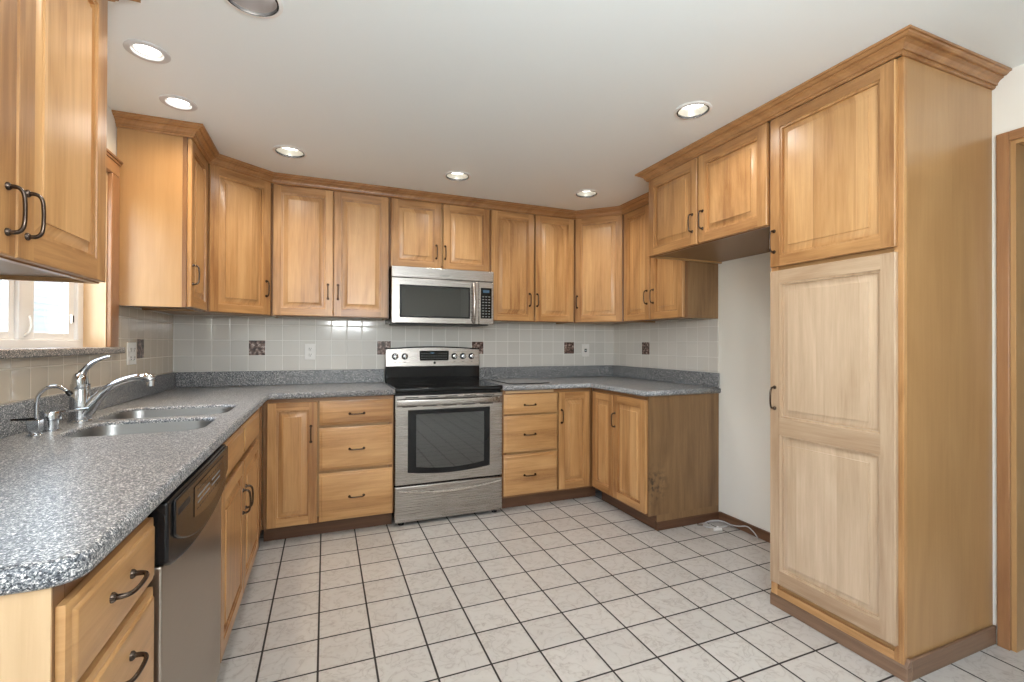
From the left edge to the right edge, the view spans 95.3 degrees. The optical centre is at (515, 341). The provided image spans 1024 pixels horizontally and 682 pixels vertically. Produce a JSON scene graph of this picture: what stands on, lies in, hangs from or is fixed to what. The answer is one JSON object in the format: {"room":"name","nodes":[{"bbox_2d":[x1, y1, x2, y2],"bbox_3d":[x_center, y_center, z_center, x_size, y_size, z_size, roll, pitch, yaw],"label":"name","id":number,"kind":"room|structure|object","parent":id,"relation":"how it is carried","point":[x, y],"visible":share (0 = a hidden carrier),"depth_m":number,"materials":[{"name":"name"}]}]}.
{"room":"kitchen","nodes":[
{"label":"kitchen","id":0,"kind":"room"},
{"bbox_2d":[1,106,171,404],"bbox_3d":[-1.691,-0.027,1.478,0.120,2.478,3.720,0,0,-22],"label":"wall","id":1,"kind":"structure","parent":0,"point":[111,126],"depth_m":2.23,"materials":[{"name":"white paint"}]},
{"bbox_2d":[0,0,107,283],"bbox_3d":[-1.214,-0.616,0.960,0.360,0.875,0.887,0,0,-22],"label":"upper cabinet","id":2,"kind":"object","parent":1,"relation":"attached to","point":[53,53],"visible":1,"depth_m":1.15,"materials":[{"name":"brown wood"}]},
{"bbox_2d":[108,0,140,2],"bbox_3d":[-1.212,-1.078,0.995,0.388,0.057,0.947,0,0,-22],"label":"crown molding","id":3,"kind":"structure","parent":2,"relation":"attached to","point":[139,1],"depth_m":1.49,"materials":[{"name":"brown wood"}]},
{"bbox_2d":[0,148,124,358],"bbox_3d":[-1.768,-0.413,1.735,0.163,0.932,1.113,0,0,-22],"label":"window","id":4,"kind":"structure","parent":1,"relation":"in","point":[91,311],"depth_m":2.10,"materials":[{"name":"white plastic"}]},
{"bbox_2d":[0,306,172,404],"bbox_3d":[-1.735,0.008,1.757,0.010,0.378,2.930,0,0,-22],"label":"tile backsplash","id":5,"kind":"structure","parent":1,"relation":"attached to","point":[21,379],"depth_m":2.18,"materials":[{"name":"white tile"}]},
{"bbox_2d":[127,342,135,364],"bbox_3d":[-2.003,0.060,2.436,0.009,0.116,0.118,0,0,-22],"label":"wall outlet","id":6,"kind":"object","parent":5,"relation":"attached to","point":[131,346],"visible":1,"depth_m":2.42,"materials":[{"name":"white plastic"}]},
{"bbox_2d":[117,127,207,311],"bbox_3d":[-1.855,-0.612,2.503,0.339,0.871,0.366,0,0,-22],"label":"upper cabinet","id":7,"kind":"object","parent":1,"relation":"attached to","point":[163,230],"visible":0.99,"depth_m":2.34,"materials":[{"name":"brown wood"}]},
{"bbox_2d":[160,164,271,315],"bbox_3d":[-1.897,-0.610,2.975,0.607,0.871,0.537,0,0,-22],"label":"upper cabinet","id":8,"kind":"object","parent":1,"relation":"attached to","point":[239,235],"visible":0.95,"depth_m":2.88,"materials":[{"name":"brown wood"}]},
{"bbox_2d":[112,110,648,219],"bbox_3d":[-0.519,-1.065,2.980,3.171,0.057,0.977,0,0,-22],"label":"crown molding","id":9,"kind":"structure","parent":1,"relation":"attached to","point":[197,132],"depth_m":3.17,"materials":[{"name":"brown wood"}]},
{"bbox_2d":[172,314,613,470],"bbox_3d":[-0.704,-0.012,3.825,3.480,2.478,0.120,0,0,-22],"label":"wall","id":10,"kind":"structure","parent":0,"point":[172,314],"depth_m":3.45,"materials":[{"name":"white paint"}]},
{"bbox_2d":[271,184,388,319],"bbox_3d":[-1.306,-0.606,3.330,0.753,0.871,0.339,0,0,-22],"label":"upper cabinet","id":11,"kind":"object","parent":10,"relation":"attached to","point":[330,249],"visible":1,"depth_m":3.19,"materials":[{"name":"brown wood"}]},
{"bbox_2d":[173,316,612,371],"bbox_3d":[-0.680,0.021,3.764,3.464,0.378,0.010,0,0,-22],"label":"tile backsplash","id":12,"kind":"structure","parent":10,"relation":"attached to","point":[200,343],"depth_m":3.52,"materials":[{"name":"white tile"}]},
{"bbox_2d":[305,344,315,359],"bbox_3d":[-1.506,0.072,3.418,0.074,0.116,0.009,0,0,-22],"label":"wall outlet","id":13,"kind":"object","parent":12,"relation":"attached to","point":[310,349],"visible":1,"depth_m":3.42,"materials":[{"name":"white plastic"}]},
{"bbox_2d":[582,344,588,356],"bbox_3d":[0.643,0.078,4.293,0.078,0.116,0.012,0,0,-22],"label":"wall outlet","id":14,"kind":"object","parent":12,"relation":"attached to","point":[585,347],"visible":1,"depth_m":4.29,"materials":[{"name":"white plastic"}]},
{"bbox_2d":[389,198,489,271],"bbox_3d":[-0.602,-0.788,3.618,0.762,0.499,0.339,0,0,-22],"label":"upper cabinet","id":15,"kind":"object","parent":10,"relation":"attached to","point":[421,234],"visible":0.95,"depth_m":3.48,"materials":[{"name":"brown wood"}]},
{"bbox_2d":[385,265,493,326],"bbox_3d":[-0.584,-0.331,3.569,0.758,0.408,0.428,0,0,-22],"label":"microwave","id":16,"kind":"object","parent":15,"relation":"attached to","point":[418,296],"visible":1,"depth_m":3.40,"materials":[{"name":"silver metal"}]},
{"bbox_2d":[482,296,489,316],"bbox_3d":[-0.224,-0.266,3.529,0.061,0.156,0.001,0,0,-22],"label":"keypad","id":17,"kind":"object","parent":16,"relation":"attached to","point":[485,299],"depth_m":3.53,"materials":[{"name":"grey plastic"}]},
{"bbox_2d":[489,210,573,323],"bbox_3d":[0.097,-0.599,3.902,0.744,0.871,0.339,0,0,-22],"label":"upper cabinet","id":18,"kind":"object","parent":10,"relation":"attached to","point":[531,257],"visible":0.93,"depth_m":3.77,"materials":[{"name":"brown wood"}]},
{"bbox_2d":[107,0,1023,213],"bbox_3d":[1.230,-1.098,1.216,5.320,0.001,6.420,0,0,-22],"label":"ceiling","id":19,"kind":"structure","parent":0,"point":[541,102],"depth_m":1.90,"materials":[{"name":"white paint"}]},
{"bbox_2d":[123,39,170,63],"bbox_3d":[-1.399,-1.104,1.774,0.144,0.012,0.144,0,0,-22],"label":"recessed light","id":20,"kind":"object","parent":19,"relation":"in","point":[143,50],"visible":1,"depth_m":1.77,"materials":[{"name":"grey"}]},
{"bbox_2d":[159,94,197,110],"bbox_3d":[-1.554,-1.103,2.151,0.144,0.012,0.144,0,0,-22],"label":"recessed light","id":21,"kind":"object","parent":19,"relation":"in","point":[173,101],"visible":1,"depth_m":2.15,"materials":[{"name":"grey"}]},
{"bbox_2d":[224,0,282,18],"bbox_3d":[-0.848,-1.128,1.496,0.184,0.060,0.184,0,0,-22],"label":"recessed light","id":22,"kind":"object","parent":19,"relation":"in","point":[264,9],"visible":1,"depth_m":1.56,"materials":[{"name":"white plastic"}]},
{"bbox_2d":[273,145,306,158],"bbox_3d":[-1.305,-1.113,2.698,0.180,0.040,0.180,0,0,-22],"label":"recessed light","id":23,"kind":"object","parent":19,"relation":"in","point":[282,150],"visible":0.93,"depth_m":2.74,"materials":[{"name":"white plastic"}]},
{"bbox_2d":[444,171,470,180],"bbox_3d":[-0.384,-1.108,3.076,0.180,0.040,0.180,0,0,-22],"label":"recessed light","id":24,"kind":"object","parent":19,"relation":"in","point":[451,175],"visible":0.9,"depth_m":3.12,"materials":[{"name":"white plastic"}]},
{"bbox_2d":[574,189,598,197],"bbox_3d":[0.519,-1.103,3.424,0.180,0.040,0.180,0,0,-22],"label":"recessed light","id":25,"kind":"object","parent":19,"relation":"in","point":[588,193],"visible":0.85,"depth_m":3.48,"materials":[{"name":"white plastic"}]},
{"bbox_2d":[674,101,711,119],"bbox_3d":[0.837,-1.108,2.206,0.170,0.040,0.170,0,0,-22],"label":"recessed light","id":26,"kind":"object","parent":19,"relation":"in","point":[696,109],"visible":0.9,"depth_m":2.24,"materials":[{"name":"white plastic"}]},
{"bbox_2d":[216,488,1023,681],"bbox_3d":[1.222,1.260,1.204,5.320,0.080,6.420,0,0,-22],"label":"floor","id":27,"kind":"structure","parent":0,"point":[583,589],"depth_m":2.13,"materials":[{"name":"tile"}]},
{"bbox_2d":[0,517,154,681],"bbox_3d":[-0.958,0.772,0.702,0.652,0.876,0.374,0,0,-22],"label":"base cabinet","id":28,"kind":"object","parent":27,"relation":"on","point":[97,626],"visible":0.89,"depth_m":0.71,"materials":[{"name":"brown wood"}]},
{"bbox_2d":[147,444,227,681],"bbox_3d":[-1.153,0.778,1.177,0.635,0.868,0.636,0,0,-22],"label":"dishwasher","id":29,"kind":"object","parent":27,"relation":"on","point":[186,581],"visible":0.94,"depth_m":1.19,"materials":[{"name":"silver metal"}]},
{"bbox_2d":[198,463,221,508],"bbox_3d":[-0.877,0.407,1.343,0.001,0.051,0.300,0,0,-22],"label":"control panel","id":30,"kind":"object","parent":29,"relation":"attached to","point":[208,485],"depth_m":1.32,"materials":[{"name":"grey plastic"}]},
{"bbox_2d":[220,405,262,662],"bbox_3d":[-1.520,0.777,2.078,0.652,0.876,1.293,0,0,-22],"label":"base cabinet","id":31,"kind":"object","parent":27,"relation":"on","point":[241,497],"visible":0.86,"depth_m":1.95,"materials":[{"name":"brown wood"}]},
{"bbox_2d":[0,369,394,595],"bbox_3d":[-1.105,0.270,2.012,1.369,0.140,2.929,0,0,-22],"label":"countertop","id":32,"kind":"structure","parent":31,"relation":"on","point":[66,504],"depth_m":1.18,"materials":[{"name":"grey stone"}]},
{"bbox_2d":[10,385,73,436],"bbox_3d":[-1.515,0.218,1.497,0.148,0.160,0.038,0,0,-22],"label":"water tap","id":33,"kind":"object","parent":32,"relation":"on","point":[34,425],"visible":1,"depth_m":1.49,"materials":[{"name":"silver metal"}]},
{"bbox_2d":[39,408,88,431],"bbox_3d":[-1.533,0.263,1.582,0.128,0.072,0.060,0,0,-22],"label":"soap dispenser","id":34,"kind":"object","parent":32,"relation":"on","point":[51,418],"visible":0.86,"depth_m":1.56,"materials":[{"name":"silver metal"}]},
{"bbox_2d":[67,355,155,423],"bbox_3d":[-1.541,0.175,1.784,0.267,0.249,0.072,0,0,-22],"label":"faucet","id":35,"kind":"object","parent":32,"relation":"on","point":[80,386],"visible":0.99,"depth_m":1.75,"materials":[{"name":"silver metal"}]},
{"bbox_2d":[64,407,233,437],"bbox_3d":[-1.429,0.417,1.860,0.446,0.206,0.755,0,0,-22],"label":"sink","id":36,"kind":"object","parent":32,"relation":"in","point":[122,429],"visible":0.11,"depth_m":1.85,"materials":[{"name":"metal"}]},
{"bbox_2d":[262,395,393,541],"bbox_3d":[-1.260,0.784,3.178,0.762,0.876,0.646,0,0,-22],"label":"base cabinet","id":37,"kind":"object","parent":27,"relation":"on","point":[328,461],"visible":0.96,"depth_m":2.91,"materials":[{"name":"brown wood"}]},
{"bbox_2d":[385,346,502,525],"bbox_3d":[-0.546,0.630,3.458,0.758,1.192,0.620,0,0,-22],"label":"range","id":38,"kind":"object","parent":27,"relation":"on","point":[447,439],"visible":0.98,"depth_m":3.23,"materials":[{"name":"silver metal"}]},
{"bbox_2d":[385,380,502,392],"bbox_3d":[-0.542,0.323,3.453,0.758,0.030,0.539,0,0,-22],"label":"cooktop","id":39,"kind":"object","parent":38,"relation":"in","point":[400,386],"depth_m":3.31,"materials":[{"name":"grey glass"}]},
{"bbox_2d":[501,388,594,508],"bbox_3d":[0.183,0.792,3.767,0.822,0.876,0.646,0,0,-22],"label":"base cabinet","id":40,"kind":"object","parent":27,"relation":"on","point":[547,433],"visible":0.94,"depth_m":3.48,"materials":[{"name":"brown wood"}]},
{"bbox_2d":[479,365,720,396],"bbox_3d":[0.548,0.283,3.569,1.349,0.140,1.295,0,0,-22],"label":"countertop","id":41,"kind":"structure","parent":40,"relation":"on","point":[641,381],"depth_m":3.73,"materials":[{"name":"grey stone"}]},
{"bbox_2d":[491,378,548,383],"bbox_3d":[0.029,0.310,3.696,0.344,0.008,0.470,0,0,-22],"label":"cutting board","id":42,"kind":"object","parent":41,"relation":"on","point":[512,380],"visible":1,"depth_m":3.61,"materials":[{"name":"grey plastic"}]},
{"bbox_2d":[592,388,718,530],"bbox_3d":[0.981,0.792,3.427,0.646,0.876,0.688,0,0,-22],"label":"base cabinet","id":43,"kind":"object","parent":27,"relation":"on","point":[655,459],"visible":0.91,"depth_m":3.15,"materials":[{"name":"brown wood"}]},
{"bbox_2d":[697,520,757,539],"bbox_3d":[1.368,1.205,3.014,0.213,0.048,0.338,0,0,-22],"label":"cable","id":44,"kind":"object","parent":27,"relation":"on","point":[717,528],"visible":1,"depth_m":3.06,"materials":[{"name":"grey plastic"}]},
{"bbox_2d":[769,56,995,681],"bbox_3d":[1.553,0.093,2.037,0.644,2.264,0.558,0,0,-22],"label":"pantry cabinet","id":45,"kind":"object","parent":27,"relation":"on","point":[880,234],"visible":1,"depth_m":1.83,"materials":[{"name":"brown wood"}]},
{"bbox_2d":[614,64,1023,642],"bbox_3d":[2.134,-0.014,1.635,0.120,2.478,6.320,0,0,-22],"label":"wall","id":46,"kind":"structure","parent":0,"point":[743,283],"depth_m":2.99,"materials":[{"name":"white paint"}]},
{"bbox_2d":[573,215,638,323],"bbox_3d":[0.758,-0.596,4.036,0.600,0.871,0.579,0,0,-22],"label":"upper cabinet","id":47,"kind":"object","parent":46,"relation":"attached to","point":[598,241],"visible":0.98,"depth_m":3.83,"materials":[{"name":"brown wood"}]},
{"bbox_2d":[613,319,718,372],"bbox_3d":[1.166,0.028,3.834,0.010,0.378,1.275,0,0,-22],"label":"tile backsplash","id":48,"kind":"structure","parent":46,"relation":"attached to","point":[689,345],"depth_m":3.70,"materials":[{"name":"white tile"}]},
{"bbox_2d":[624,204,717,322],"bbox_3d":[1.124,-0.597,3.501,0.339,0.871,0.684,0,0,-22],"label":"upper cabinet","id":49,"kind":"object","parent":46,"relation":"attached to","point":[655,289],"visible":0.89,"depth_m":3.40,"materials":[{"name":"brown wood"}]},
{"bbox_2d":[649,122,769,263],"bbox_3d":[1.285,-0.790,2.706,0.644,0.493,0.880,0,0,-22],"label":"upper cabinet","id":50,"kind":"object","parent":46,"relation":"attached to","point":[713,207],"visible":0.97,"depth_m":2.55,"materials":[{"name":"brown wood"}]},
{"bbox_2d":[719,511,769,542],"bbox_3d":[1.573,1.198,2.816,0.014,0.062,0.880,0,0,-22],"label":"baseboard","id":51,"kind":"structure","parent":46,"relation":"attached to","point":[762,534],"depth_m":3.01,"materials":[{"name":"brown wood"}]},
{"bbox_2d":[635,24,1011,181],"bbox_3d":[1.377,-1.062,2.450,0.671,0.057,1.546,0,0,-22],"label":"crown molding","id":52,"kind":"structure","parent":46,"relation":"attached to","point":[912,42],"depth_m":1.85,"materials":[{"name":"brown wood"}]},
{"bbox_2d":[996,127,1023,650],"bbox_3d":[2.128,0.192,1.465,0.016,2.066,0.924,0,0,-22],"label":"trim","id":53,"kind":"structure","parent":46,"relation":"attached to","point":[1003,141],"depth_m":1.87,"materials":[{"name":"brown wood"}]},
{"bbox_2d":[1011,138,1023,652],"bbox_3d":[2.190,0.210,1.490,0.122,2.030,0.852,0,0,-22],"label":"door frame","id":54,"kind":"structure","parent":46,"relation":"attached to","point":[1017,146],"depth_m":1.85,"materials":[{"name":"brown wood"}]},
{"bbox_3d":[-10.760,1.399,5.051,13.800,0.200,34.000,0,0,-22],"label":"ground","id":55,"kind":"structure","parent":0,"visible":0},
{"bbox_2d":[0,280,63,332],"bbox_3d":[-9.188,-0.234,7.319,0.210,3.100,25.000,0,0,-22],"label":"window pane","id":56,"kind":"structure","parent":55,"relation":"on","point":[48,296],"depth_m":10.24,"materials":[{"name":"white glass"}]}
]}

